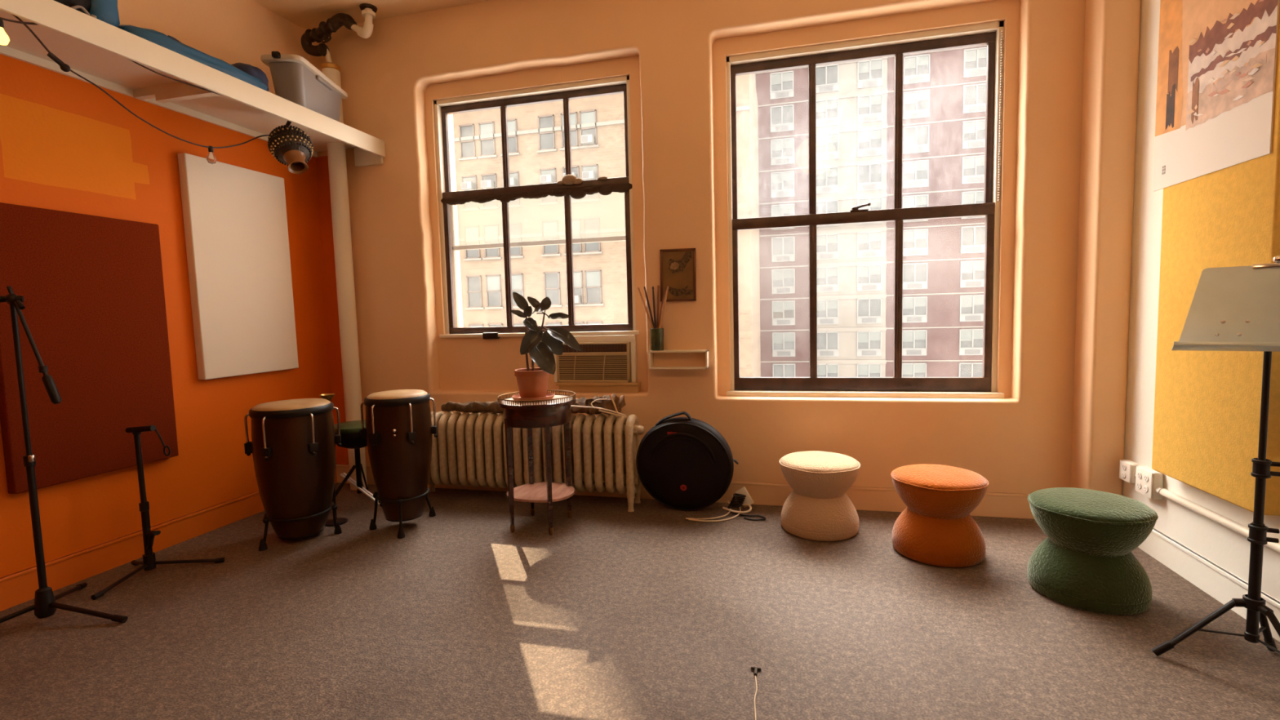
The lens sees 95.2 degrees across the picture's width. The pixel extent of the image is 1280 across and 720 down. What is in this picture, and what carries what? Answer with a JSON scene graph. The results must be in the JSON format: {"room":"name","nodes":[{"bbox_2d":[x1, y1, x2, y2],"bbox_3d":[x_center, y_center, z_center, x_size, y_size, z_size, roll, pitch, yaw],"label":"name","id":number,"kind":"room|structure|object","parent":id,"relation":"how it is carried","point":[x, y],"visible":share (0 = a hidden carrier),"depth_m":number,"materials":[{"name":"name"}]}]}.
{"room":"studio","nodes":[
{"label":"studio","id":0,"kind":"room"},
{"bbox_2d":[0,0,331,577],"bbox_3d":[-3.335,-0.520,1.645,0.100,3.560,7.064,0,4,14],"label":"wall","id":1,"kind":"structure","parent":0,"point":[66,144],"depth_m":3.47,"materials":[{"name":"orange paint"}]},
{"bbox_2d":[0,202,178,493],"bbox_3d":[-2.894,-0.077,3.080,0.054,1.365,0.770,0,4,14],"label":"acoustic panel","id":2,"kind":"object","parent":1,"relation":"attached to","point":[91,287],"visible":1,"depth_m":3.02,"materials":[{"name":"red fabric"}]},
{"bbox_2d":[0,463,337,611],"bbox_3d":[-3.269,1.190,1.615,0.020,0.152,6.564,0,4,14],"label":"baseboard","id":3,"kind":"structure","parent":1,"relation":"attached to","point":[18,588],"depth_m":3.21,"materials":[{"name":"orange paint"}]},
{"bbox_2d":[0,0,385,166],"bbox_3d":[-2.867,-1.370,2.027,0.635,0.172,5.162,0,4,14],"label":"wall shelf","id":4,"kind":"object","parent":1,"relation":"attached to","point":[100,51],"visible":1,"depth_m":3.08,"materials":[{"name":"beige paint"}]},
{"bbox_2d":[53,0,119,27],"bbox_3d":[-2.703,-1.697,2.289,0.372,0.443,1.020,0,4,14],"label":"bag","id":5,"kind":"object","parent":4,"relation":"on","point":[105,11],"visible":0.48,"depth_m":2.65,"materials":[{"name":"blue fabric"}]},
{"bbox_2d":[0,13,310,164],"bbox_3d":[-2.399,-1.280,2.979,0.200,0.385,2.212,-1,4,6],"label":"string light","id":6,"kind":"object","parent":4,"relation":"hanging from","point":[4,38],"visible":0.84,"depth_m":2.69,"materials":[{"name":"black plastic"}]},
{"bbox_2d":[0,18,9,44],"bbox_3d":[-2.518,-1.291,2.299,0.048,0.099,0.047,0,4,14],"label":"bulb","id":7,"kind":"object","parent":6,"relation":"attached to","point":[4,39],"depth_m":2.30,"materials":[{"name":"yellow glass"}]},
{"bbox_2d":[46,53,70,71],"bbox_3d":[-2.521,-1.292,2.534,0.034,0.063,0.078,0,4,14],"label":"socket","id":8,"kind":"object","parent":6,"relation":"attached to","point":[65,68],"depth_m":2.53,"materials":[{"name":"black plastic"}]},
{"bbox_2d":[206,146,217,164],"bbox_3d":[-2.430,-1.161,3.311,0.048,0.099,0.047,0,4,14],"label":"bulb","id":9,"kind":"object","parent":6,"relation":"attached to","point":[211,157],"depth_m":3.30,"materials":[{"name":"beige"}]},
{"bbox_2d":[117,25,269,91],"bbox_3d":[-2.435,-1.639,3.188,0.288,0.178,0.838,0,4,14],"label":"bag","id":10,"kind":"object","parent":4,"relation":"on","point":[253,75],"visible":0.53,"depth_m":3.11,"materials":[{"name":"blue fabric"}]},
{"bbox_2d":[267,120,313,173],"bbox_3d":[-2.237,-1.382,3.741,0.252,0.389,0.253,-2,4,-10],"label":"gourd rattle","id":11,"kind":"object","parent":4,"relation":"hanging from","point":[291,146],"visible":0.99,"depth_m":3.67,"materials":[{"name":"brown"}]},
{"bbox_2d":[260,51,347,121],"bbox_3d":[-2.239,-1.765,3.938,0.260,0.310,0.705,-2,4,-2],"label":"tub","id":12,"kind":"object","parent":4,"relation":"on","point":[295,80],"visible":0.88,"depth_m":3.71,"materials":[{"name":"grey plastic"}]},
{"bbox_2d":[177,152,298,379],"bbox_3d":[-2.677,-0.597,3.951,0.061,1.392,0.742,0,4,14],"label":"acoustic panel","id":13,"kind":"object","parent":1,"relation":"attached to","point":[235,219],"visible":1,"depth_m":3.87,"materials":[{"name":"beige fabric"}]},
{"bbox_2d":[253,0,489,30],"bbox_3d":[-0.709,-2.363,0.841,5.610,0.100,7.064,0,4,14],"label":"ceiling","id":14,"kind":"structure","parent":0,"point":[304,14],"depth_m":4.20,"materials":[{"name":"brown paint"}]},
{"bbox_2d":[300,3,377,62],"bbox_3d":[-2.204,-2.369,4.270,0.638,0.330,0.139,0,4,14],"label":"pipe","id":15,"kind":"object","parent":14,"relation":"hanging from","point":[324,32],"visible":0.99,"depth_m":4.24,"materials":[{"name":"black metal"}]},
{"bbox_2d":[0,482,1279,719],"bbox_3d":[-0.660,1.300,0.935,5.610,0.100,6.684,0,4,14],"label":"floor","id":16,"kind":"structure","parent":0,"point":[651,611],"depth_m":2.40,"materials":[{"name":"carpet"}]},
{"bbox_2d":[0,286,128,623],"bbox_3d":[-2.619,0.430,2.522,0.615,1.496,0.646,0,4,14],"label":"microphone stand","id":17,"kind":"object","parent":16,"relation":"on","point":[45,606],"visible":1,"depth_m":2.56,"materials":[{"name":"black metal"}]},
{"bbox_2d":[91,425,225,599],"bbox_3d":[-2.556,0.741,2.999,0.507,0.799,0.425,-2,4,-1],"label":"stand","id":18,"kind":"object","parent":16,"relation":"on","point":[148,562],"visible":1,"depth_m":3.08,"materials":[{"name":"black metal"}]},
{"bbox_2d":[244,398,342,551],"bbox_3d":[-2.091,0.667,3.560,0.480,0.838,0.503,0,4,14],"label":"drum","id":19,"kind":"object","parent":16,"relation":"on","point":[292,445],"visible":1,"depth_m":3.40,"materials":[{"name":"brown paint"}]},
{"bbox_2d":[320,393,347,526],"bbox_3d":[-2.001,0.643,3.791,0.140,0.846,0.140,0,4,14],"label":"stand","id":20,"kind":"object","parent":16,"relation":"on","point":[340,521],"visible":0.5,"depth_m":3.79,"materials":[{"name":"black metal"}]},
{"bbox_2d":[320,62,367,490],"bbox_3d":[-2.272,-0.602,4.494,0.147,3.235,0.140,0,4,14],"label":"riser pipe","id":21,"kind":"object","parent":16,"relation":"on","point":[336,154],"visible":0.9,"depth_m":4.45,"materials":[{"name":"beige metal"}]},
{"bbox_2d":[332,420,382,507],"bbox_3d":[-1.974,0.740,4.118,0.373,0.594,0.476,0,4,14],"label":"stool","id":22,"kind":"object","parent":16,"relation":"on","point":[349,430],"visible":0.53,"depth_m":4.06,"materials":[{"name":"black metal"}]},
{"bbox_2d":[359,389,437,538],"bbox_3d":[-1.507,0.628,3.686,0.425,0.867,0.465,0,4,14],"label":"drum","id":23,"kind":"object","parent":16,"relation":"on","point":[398,432],"visible":1,"depth_m":3.54,"materials":[{"name":"brown paint"}]},
{"bbox_2d":[427,411,644,511],"bbox_3d":[-0.807,0.691,4.160,1.739,0.636,0.240,0,4,14],"label":"radiator","id":24,"kind":"object","parent":16,"relation":"on","point":[468,450],"visible":0.73,"depth_m":4.04,"materials":[{"name":"beige metal"}]},
{"bbox_2d":[440,400,502,413],"bbox_3d":[-1.093,0.327,4.191,0.738,0.100,0.109,0,4,14],"label":"driftwood log","id":25,"kind":"object","parent":24,"relation":"on","point":[476,406],"visible":0.64,"depth_m":4.18,"materials":[{"name":"brown wood"}]},
{"bbox_2d":[570,398,625,417],"bbox_3d":[-0.315,0.319,3.918,0.452,0.122,0.032,0,4,14],"label":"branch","id":26,"kind":"object","parent":24,"relation":"on","point":[620,415],"visible":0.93,"depth_m":3.89,"materials":[{"name":"beige wood"}]},
{"bbox_2d":[571,392,626,414],"bbox_3d":[-0.310,0.299,3.994,0.430,0.146,0.175,0,4,14],"label":"chunk","id":27,"kind":"object","parent":24,"relation":"on","point":[620,402],"depth_m":3.96,"materials":[{"name":"brown wood"}]},
{"bbox_2d":[497,390,576,535],"bbox_3d":[-0.630,0.628,3.661,0.482,0.826,0.482,0,4,14],"label":"side table","id":28,"kind":"object","parent":16,"relation":"on","point":[557,411],"visible":0.87,"depth_m":3.52,"materials":[{"name":"wood"}]},
{"bbox_2d":[511,392,555,402],"bbox_3d":[-0.664,0.233,3.637,0.266,0.030,0.266,0,4,14],"label":"saucer","id":29,"kind":"object","parent":28,"relation":"on","point":[548,395],"visible":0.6,"depth_m":3.54,"materials":[{"name":"ceramic"}]},
{"bbox_2d":[511,292,582,398],"bbox_3d":[-0.582,-0.087,3.539,0.449,0.660,0.228,2,6,41],"label":"potted plant","id":30,"kind":"object","parent":29,"relation":"on","point":[532,382],"visible":0.98,"depth_m":3.54,"materials":[{"name":"plant"}]},
{"bbox_2d":[506,481,574,502],"bbox_3d":[-0.619,0.834,3.698,0.424,0.015,0.379,0,4,14],"label":"shelf","id":31,"kind":"object","parent":28,"relation":"attached to","point":[536,492],"depth_m":3.65,"materials":[{"name":"pink wood"}]},
{"bbox_2d":[635,411,738,511],"bbox_3d":[0.308,0.665,3.832,0.681,0.679,0.236,0,4,14],"label":"bag","id":32,"kind":"object","parent":16,"relation":"on","point":[686,464],"visible":1,"depth_m":3.77,"materials":[{"name":"black fabric"}]},
{"bbox_2d":[688,495,751,521],"bbox_3d":[0.523,0.958,3.735,0.421,0.092,0.161,-4,5,-32],"label":"cable","id":33,"kind":"object","parent":16,"relation":"on","point":[744,504],"visible":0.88,"depth_m":3.74,"materials":[{"name":"beige plastic"}]},
{"bbox_2d":[727,493,765,520],"bbox_3d":[0.678,0.940,3.752,0.115,0.118,0.272,-4,5,-33],"label":"cable","id":34,"kind":"object","parent":16,"relation":"on","point":[740,498],"visible":1,"depth_m":3.79,"materials":[{"name":"black plastic"}]},
{"bbox_2d":[778,450,860,541],"bbox_3d":[1.070,0.791,3.489,0.462,0.439,0.461,0,4,14],"label":"stool","id":35,"kind":"object","parent":16,"relation":"on","point":[819,508],"visible":1,"depth_m":3.33,"materials":[{"name":"beige fabric"}]},
{"bbox_2d":[890,463,988,567],"bbox_3d":[1.587,0.806,3.114,0.461,0.439,0.462,2,6,41],"label":"stool","id":36,"kind":"object","parent":16,"relation":"on","point":[936,526],"visible":1,"depth_m":2.96,"materials":[{"name":"orange fabric"}]},
{"bbox_2d":[1026,487,1158,615],"bbox_3d":[2.015,0.832,2.628,0.461,0.439,0.462,-4,5,-28],"label":"stool","id":37,"kind":"object","parent":16,"relation":"on","point":[1086,561],"visible":1,"depth_m":2.48,"materials":[{"name":"green fabric"}]},
{"bbox_2d":[1151,255,1279,656],"bbox_3d":[2.069,0.375,1.949,0.472,1.443,0.447,0,4,14],"label":"music stand","id":38,"kind":"object","parent":16,"relation":"on","point":[1232,308],"visible":1,"depth_m":1.99,"materials":[{"name":"black metal"}]},
{"bbox_2d":[308,0,1085,493],"bbox_3d":[0.141,-0.806,4.211,5.410,3.560,0.416,0,4,14],"label":"wall","id":39,"kind":"structure","parent":0,"point":[673,53],"depth_m":3.94,"materials":[{"name":"beige paint"}]},
{"bbox_2d":[433,75,639,339],"bbox_3d":[-0.794,-1.084,4.397,1.610,1.835,0.200,0,4,14],"label":"window","id":40,"kind":"structure","parent":39,"relation":"in","point":[571,210],"depth_m":4.42,"materials":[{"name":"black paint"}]},
{"bbox_2d":[555,382,641,392],"bbox_3d":[-0.304,0.198,4.268,0.625,0.070,0.099,0,4,14],"label":"board","id":41,"kind":"object","parent":39,"relation":"attached to","point":[631,387],"visible":0.84,"depth_m":4.22,"materials":[{"name":"brown wood"}]},
{"bbox_2d":[553,334,637,382],"bbox_3d":[-0.338,-0.008,4.273,0.630,0.341,0.072,0,4,14],"label":"air conditioner","id":42,"kind":"object","parent":41,"relation":"on","point":[602,358],"visible":0.8,"depth_m":4.24,"materials":[{"name":"beige plastic"}]},
{"bbox_2d":[563,343,626,352],"bbox_3d":[-0.348,-0.085,4.244,0.527,0.056,0.011,0,4,14],"label":"grille","id":43,"kind":"object","parent":42,"relation":"attached to","point":[586,348],"depth_m":4.23,"materials":[{"name":"brown"}]},
{"bbox_2d":[659,248,696,302],"bbox_3d":[0.259,-0.577,3.974,0.248,0.356,0.021,0,4,14],"label":"framed picture","id":44,"kind":"object","parent":39,"relation":"attached to","point":[677,266],"visible":1,"depth_m":3.97},
{"bbox_2d":[648,349,709,368],"bbox_3d":[0.265,-0.004,3.983,0.400,0.126,0.091,0,4,14],"label":"wall ledge","id":45,"kind":"object","parent":39,"relation":"attached to","point":[680,358],"visible":0.96,"depth_m":4.00,"materials":[{"name":"beige paint"}]},
{"bbox_2d":[649,328,664,351],"bbox_3d":[0.118,-0.142,4.006,0.094,0.152,0.094,0,4,14],"label":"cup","id":46,"kind":"object","parent":45,"relation":"on","point":[657,344],"visible":0.98,"depth_m":3.97,"materials":[{"name":"green glass"}]},
{"bbox_2d":[336,463,1034,519],"bbox_3d":[0.048,0.911,4.151,5.235,0.152,0.020,0,4,14],"label":"baseboard","id":47,"kind":"structure","parent":39,"relation":"attached to","point":[1001,504],"depth_m":3.80,"materials":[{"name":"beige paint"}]},
{"bbox_2d":[725,20,1004,398],"bbox_3d":[1.426,-0.905,3.839,1.725,2.303,0.147,0,4,14],"label":"window","id":48,"kind":"structure","parent":39,"relation":"in","point":[991,34],"depth_m":3.80,"materials":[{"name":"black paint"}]},
{"bbox_2d":[1122,0,1279,601],"bbox_3d":[2.012,-0.558,0.314,0.100,3.560,7.064,0,4,14],"label":"wall","id":49,"kind":"structure","parent":0,"point":[1227,548],"depth_m":3.00,"materials":[{"name":"white paint"}]},
{"bbox_2d":[1071,0,1141,495],"bbox_3d":[2.605,-0.798,3.272,0.175,3.560,0.219,0,4,14],"label":"column","id":50,"kind":"structure","parent":49,"relation":"attached to","point":[1112,27],"depth_m":3.21,"materials":[{"name":"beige paint"}]},
{"bbox_2d":[1119,459,1140,484],"bbox_3d":[2.647,0.604,3.160,0.056,0.110,0.110,0,4,14],"label":"outlet box","id":51,"kind":"object","parent":49,"relation":"attached to","point":[1127,468],"visible":0.96,"depth_m":3.14,"materials":[{"name":"white plastic"}]},
{"bbox_2d":[1135,465,1164,499],"bbox_3d":[2.606,0.626,2.994,0.056,0.138,0.145,0,4,14],"label":"outlet box","id":52,"kind":"object","parent":49,"relation":"attached to","point":[1148,479],"visible":0.98,"depth_m":2.96,"materials":[{"name":"white plastic"}]},
{"bbox_2d":[1137,528,1279,641],"bbox_3d":[1.935,1.165,0.207,0.020,0.145,6.345,0,4,14],"label":"baseboard","id":53,"kind":"structure","parent":49,"relation":"attached to","point":[1217,582],"depth_m":2.63,"materials":[{"name":"white paint"}]},
{"bbox_2d":[1151,8,1279,515],"bbox_3d":[2.436,-0.642,2.433,0.097,2.415,0.670,0,4,14],"label":"acoustic panel","id":54,"kind":"object","parent":49,"relation":"attached to","point":[1206,417],"visible":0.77,"depth_m":2.41,"materials":[{"name":"yellow fabric"}]},
{"bbox_2d":[1153,0,1279,191],"bbox_3d":[2.376,-1.342,2.435,0.010,1.118,0.702,0,4,14],"label":"poster","id":55,"kind":"object","parent":54,"relation":"attached to","point":[1217,62],"visible":1,"depth_m":2.42,"materials":[{"name":"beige paper"}]},
{"bbox_2d":[1155,487,1279,553],"bbox_3d":[2.307,0.747,1.763,0.045,0.046,2.400,0,4,14],"label":"conduit","id":56,"kind":"object","parent":49,"relation":"attached to","point":[1230,524],"visible":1,"depth_m":2.54,"materials":[{"name":"beige paint"}]},
{"label":"outside","id":57,"kind":"structure","parent":0,"visible":0},
{"bbox_2d":[453,73,760,377],"bbox_3d":[-7.972,-23.845,43.157,32.400,60.000,12.520,0,4,14],"label":"brick building","id":58,"kind":"structure","parent":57,"point":[535,132],"depth_m":37.73,"materials":[{"name":"beige brick"}]},
{"bbox_2d":[462,177,475,189],"bbox_3d":[-11.392,-11.708,39.014,0.920,0.930,0.020,0,4,14],"label":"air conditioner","id":59,"kind":"object","parent":58,"relation":"hanging from","point":[464,179],"depth_m":38.94,"materials":[{"name":"grey"}]},
{"bbox_2d":[480,123,493,138],"bbox_3d":[-10.081,-15.037,38.413,0.920,0.930,0.020,0,4,14],"label":"shade","id":60,"kind":"object","parent":58,"relation":"hanging from","point":[486,129],"depth_m":38.39,"materials":[{"name":"grey"}]},
{"bbox_2d":[486,275,499,290],"bbox_3d":[-9.824,-5.139,39.167,0.920,0.930,0.020,0,4,14],"label":"shade","id":61,"kind":"object","parent":58,"relation":"hanging from","point":[492,282],"depth_m":39.17,"materials":[{"name":"grey fabric"}]},
{"bbox_2d":[511,275,521,289],"bbox_3d":[-8.262,-5.150,38.778,0.920,0.930,0.020,0,4,14],"label":"shade","id":62,"kind":"object","parent":58,"relation":"hanging from","point":[516,279],"depth_m":38.74,"materials":[{"name":"grey"}]},
{"bbox_2d":[541,169,555,182],"bbox_3d":[-5.919,-11.746,37.651,0.920,0.930,0.020,0,4,14],"label":"shade","id":63,"kind":"object","parent":58,"relation":"hanging from","point":[552,172],"depth_m":37.58,"materials":[{"name":"grey fabric"}]},
{"bbox_2d":[561,113,576,130],"bbox_3d":[-4.492,-15.076,37.022,0.920,0.930,0.020,0,4,14],"label":"shade","id":64,"kind":"object","parent":58,"relation":"hanging from","point":[572,116],"depth_m":36.96,"materials":[{"name":"grey"}]},
{"bbox_2d":[581,111,595,128],"bbox_3d":[-3.259,-15.085,36.715,0.920,0.930,0.020,0,4,14],"label":"shade","id":65,"kind":"object","parent":58,"relation":"hanging from","point":[588,118],"depth_m":36.70,"materials":[{"name":"grey fabric"}]},
{"bbox_2d":[582,165,596,180],"bbox_3d":[-3.173,-11.766,36.968,0.920,0.930,0.020,0,4,14],"label":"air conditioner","id":66,"kind":"object","parent":58,"relation":"hanging from","point":[585,168],"depth_m":36.91,"materials":[{"name":"grey"}]},
{"bbox_2d":[586,271,599,286],"bbox_3d":[-3.003,-5.187,37.468,0.920,0.930,0.020,0,4,14],"label":"shade","id":67,"kind":"object","parent":58,"relation":"hanging from","point":[593,278],"depth_m":37.46,"materials":[{"name":"grey"}]},
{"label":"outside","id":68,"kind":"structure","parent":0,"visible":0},
{"bbox_2d":[754,44,986,377],"bbox_3d":[22.460,-10.848,53.266,42.084,38.980,12.478,0,4,14],"label":"apartment tower","id":69,"kind":"structure","parent":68,"point":[944,91],"depth_m":47.81,"materials":[{"name":"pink brick"}]},
{"bbox_2d":[771,71,792,84],"bbox_3d":[11.856,-23.512,48.819,1.720,0.850,0.030,0,4,14],"label":"blind","id":70,"kind":"object","parent":69,"relation":"hanging from","point":[777,77],"depth_m":48.80,"materials":[{"name":"grey fabric"}]},
{"bbox_2d":[772,138,792,151],"bbox_3d":[11.996,-18.099,49.231,1.720,0.850,0.030,0,4,14],"label":"blind","id":71,"kind":"object","parent":69,"relation":"hanging from","point":[778,144],"depth_m":49.20,"materials":[{"name":"grey"}]},
{"bbox_2d":[772,172,793,183],"bbox_3d":[12.066,-15.393,49.437,1.720,0.850,0.030,0,4,14],"label":"blind","id":72,"kind":"object","parent":69,"relation":"hanging from","point":[777,177],"depth_m":49.42,"materials":[{"name":"grey"}]},
{"bbox_2d":[772,204,793,216],"bbox_3d":[12.136,-12.687,49.643,1.720,0.850,0.030,0,4,14],"label":"blind","id":73,"kind":"object","parent":69,"relation":"hanging from","point":[777,210],"depth_m":49.62,"materials":[{"name":"grey fabric"}]},
{"bbox_2d":[773,269,793,280],"bbox_3d":[12.277,-7.274,50.055,1.720,0.850,0.030,0,4,14],"label":"blind","id":74,"kind":"object","parent":69,"relation":"hanging from","point":[778,274],"depth_m":50.04,"materials":[{"name":"grey"}]},
{"bbox_2d":[773,302,793,311],"bbox_3d":[12.347,-4.568,50.261,1.720,0.850,0.030,0,4,14],"label":"blind","id":75,"kind":"object","parent":69,"relation":"hanging from","point":[777,306],"depth_m":50.25,"materials":[{"name":"grey fabric"}]},
{"bbox_2d":[773,333,794,343],"bbox_3d":[12.417,-1.861,50.467,1.720,0.850,0.030,0,4,14],"label":"blind","id":76,"kind":"object","parent":69,"relation":"hanging from","point":[779,338],"depth_m":50.43,"materials":[{"name":"grey fabric"}]},
{"bbox_2d":[815,99,837,112],"bbox_3d":[15.291,-20.809,47.931,1.720,0.850,0.030,0,4,14],"label":"blind","id":77,"kind":"object","parent":69,"relation":"hanging from","point":[821,105],"depth_m":47.91,"materials":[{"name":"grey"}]},
{"bbox_2d":[816,133,837,146],"bbox_3d":[15.361,-18.103,48.137,1.720,0.850,0.030,0,4,14],"label":"blind","id":78,"kind":"object","parent":69,"relation":"hanging from","point":[822,140],"depth_m":48.11,"materials":[{"name":"grey fabric"}]},
{"bbox_2d":[816,168,837,179],"bbox_3d":[15.432,-15.397,48.343,1.720,0.850,0.030,0,4,14],"label":"blind","id":79,"kind":"object","parent":69,"relation":"hanging from","point":[821,173],"depth_m":48.32,"materials":[{"name":"grey fabric"}]},
{"bbox_2d":[817,234,837,245],"bbox_3d":[15.572,-9.984,48.755,1.720,0.850,0.030,0,4,14],"label":"blind","id":80,"kind":"object","parent":69,"relation":"hanging from","point":[822,239],"depth_m":48.72,"materials":[{"name":"grey"}]},
{"bbox_2d":[817,267,837,278],"bbox_3d":[15.642,-7.278,48.961,1.720,0.850,0.030,0,4,14],"label":"blind","id":81,"kind":"object","parent":69,"relation":"hanging from","point":[822,273],"depth_m":48.94,"materials":[{"name":"grey"}]},
{"bbox_2d":[817,300,837,311],"bbox_3d":[15.713,-4.572,49.167,1.720,0.850,0.030,0,4,14],"label":"blind","id":82,"kind":"object","parent":69,"relation":"hanging from","point":[822,305],"depth_m":49.13,"materials":[{"name":"grey"}]},
{"bbox_2d":[817,364,837,374],"bbox_3d":[15.853,0.841,49.579,1.720,0.850,0.030,0,4,14],"label":"blind","id":83,"kind":"object","parent":69,"relation":"hanging from","point":[821,369],"depth_m":49.54,"materials":[{"name":"grey fabric"}]},
{"bbox_2d":[857,332,879,342],"bbox_3d":[19.043,-1.888,48.561,1.720,0.850,0.030,0,4,14],"label":"blind","id":84,"kind":"object","parent":69,"relation":"hanging from","point":[863,337],"depth_m":48.55,"materials":[{"name":"grey"}]},
{"bbox_2d":[857,364,879,374],"bbox_3d":[19.113,0.818,48.767,1.720,0.850,0.030,0,4,14],"label":"blind","id":85,"kind":"object","parent":69,"relation":"hanging from","point":[862,369],"depth_m":48.75,"materials":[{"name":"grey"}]},
{"bbox_2d":[857,231,880,244],"bbox_3d":[18.832,-10.007,47.943,1.720,0.850,0.030,0,4,14],"label":"blind","id":86,"kind":"object","parent":69,"relation":"hanging from","point":[864,237],"depth_m":47.92,"materials":[{"name":"grey"}]},
{"bbox_2d":[857,266,880,276],"bbox_3d":[18.903,-7.301,48.149,1.720,0.850,0.030,0,4,14],"label":"blind","id":87,"kind":"object","parent":69,"relation":"hanging from","point":[863,271],"depth_m":48.12,"materials":[{"name":"grey"}]},
{"bbox_2d":[858,198,880,209],"bbox_3d":[18.762,-12.713,47.737,1.720,0.850,0.030,0,4,14],"label":"blind","id":88,"kind":"object","parent":69,"relation":"hanging from","point":[875,202],"depth_m":47.69,"materials":[{"name":"grey"}]},
{"bbox_2d":[858,59,881,73],"bbox_3d":[18.481,-23.538,46.913,1.720,0.850,0.030,0,4,14],"label":"blind","id":89,"kind":"object","parent":69,"relation":"hanging from","point":[866,66],"depth_m":46.88,"materials":[{"name":"grey"}]},
{"bbox_2d":[858,94,881,108],"bbox_3d":[18.552,-20.832,47.119,1.720,0.850,0.030,0,4,14],"label":"blind","id":90,"kind":"object","parent":69,"relation":"hanging from","point":[865,101],"depth_m":47.10,"materials":[{"name":"grey"}]},
{"bbox_2d":[858,129,881,142],"bbox_3d":[18.622,-18.126,47.325,1.720,0.850,0.030,0,4,14],"label":"blind","id":91,"kind":"object","parent":69,"relation":"hanging from","point":[864,135],"depth_m":47.31,"materials":[{"name":"grey fabric"}]},
{"bbox_2d":[902,364,924,374],"bbox_3d":[22.570,0.774,48.163,1.720,0.850,0.030,0,4,14],"label":"blind","id":92,"kind":"object","parent":69,"relation":"hanging from","point":[907,369],"depth_m":48.17,"materials":[{"name":"grey"}]},
{"bbox_2d":[902,297,925,308],"bbox_3d":[22.429,-4.638,47.751,1.720,0.850,0.030,0,4,14],"label":"blind","id":93,"kind":"object","parent":69,"relation":"hanging from","point":[908,303],"depth_m":47.72,"materials":[{"name":"grey fabric"}]},
{"bbox_2d":[902,331,925,342],"bbox_3d":[22.499,-1.932,47.957,1.720,0.850,0.030,0,4,14],"label":"blind","id":94,"kind":"object","parent":69,"relation":"hanging from","point":[908,336],"depth_m":47.93,"materials":[{"name":"grey fabric"}]},
{"bbox_2d":[903,230,926,241],"bbox_3d":[22.289,-10.051,47.339,1.720,0.850,0.030,0,4,14],"label":"blind","id":95,"kind":"object","parent":69,"relation":"hanging from","point":[908,235],"depth_m":47.32,"materials":[{"name":"grey"}]},
{"bbox_2d":[903,195,927,208],"bbox_3d":[22.218,-12.757,47.133,1.720,0.850,0.030,0,4,14],"label":"blind","id":96,"kind":"object","parent":69,"relation":"hanging from","point":[909,202],"depth_m":47.13,"materials":[{"name":"grey fabric"}]},
{"bbox_2d":[904,160,927,173],"bbox_3d":[22.148,-15.463,46.927,1.720,0.850,0.030,0,4,14],"label":"blind","id":97,"kind":"object","parent":69,"relation":"hanging from","point":[910,166],"depth_m":46.90,"materials":[{"name":"grey"}]},
{"bbox_2d":[904,91,928,104],"bbox_3d":[22.008,-20.876,46.515,1.720,0.850,0.030,0,4,14],"label":"blind","id":98,"kind":"object","parent":69,"relation":"hanging from","point":[910,97],"depth_m":46.50,"materials":[{"name":"grey"}]},
{"bbox_2d":[905,55,928,69],"bbox_3d":[21.938,-23.582,46.309,1.720,0.850,0.030,0,4,14],"label":"blind","id":99,"kind":"object","parent":69,"relation":"hanging from","point":[912,62],"depth_m":46.28,"materials":[{"name":"grey fabric"}]},
{"bbox_2d":[960,329,982,341],"bbox_3d":[26.711,-1.961,46.909,1.720,0.850,0.030,0,4,14],"label":"blind","id":100,"kind":"object","parent":69,"relation":"hanging from","point":[966,335],"depth_m":46.92,"materials":[{"name":"grey fabric"}]},
{"bbox_2d":[961,296,983,306],"bbox_3d":[26.640,-4.668,46.703,1.720,0.850,0.030,0,4,14],"label":"blind","id":101,"kind":"object","parent":69,"relation":"hanging from","point":[966,301],"depth_m":46.69,"materials":[{"name":"grey"}]},
{"bbox_2d":[961,261,984,273],"bbox_3d":[26.570,-7.374,46.497,1.720,0.850,0.030,0,4,14],"label":"blind","id":102,"kind":"object","parent":69,"relation":"hanging from","point":[967,267],"depth_m":46.49,"materials":[{"name":"grey"}]},
{"bbox_2d":[963,191,983,204],"bbox_3d":[26.430,-12.787,46.085,1.720,0.850,0.030,0,4,14],"label":"blind","id":103,"kind":"object","parent":69,"relation":"hanging from","point":[969,197],"depth_m":46.11,"materials":[{"name":"grey"}]},
{"bbox_2d":[963,156,984,168],"bbox_3d":[26.360,-15.493,45.879,1.720,0.850,0.030,0,4,14],"label":"blind","id":104,"kind":"object","parent":69,"relation":"hanging from","point":[969,162],"depth_m":45.90,"materials":[{"name":"grey fabric"}]},
{"bbox_2d":[964,120,985,133],"bbox_3d":[26.289,-18.199,45.673,1.720,0.850,0.030,0,4,14],"label":"blind","id":105,"kind":"object","parent":69,"relation":"hanging from","point":[970,126],"depth_m":45.68,"materials":[{"name":"grey fabric"}]},
{"bbox_2d":[964,48,986,62],"bbox_3d":[26.149,-23.611,45.261,1.720,0.850,0.030,0,4,14],"label":"blind","id":106,"kind":"object","parent":69,"relation":"hanging from","point":[971,55],"depth_m":45.28,"materials":[{"name":"grey"}]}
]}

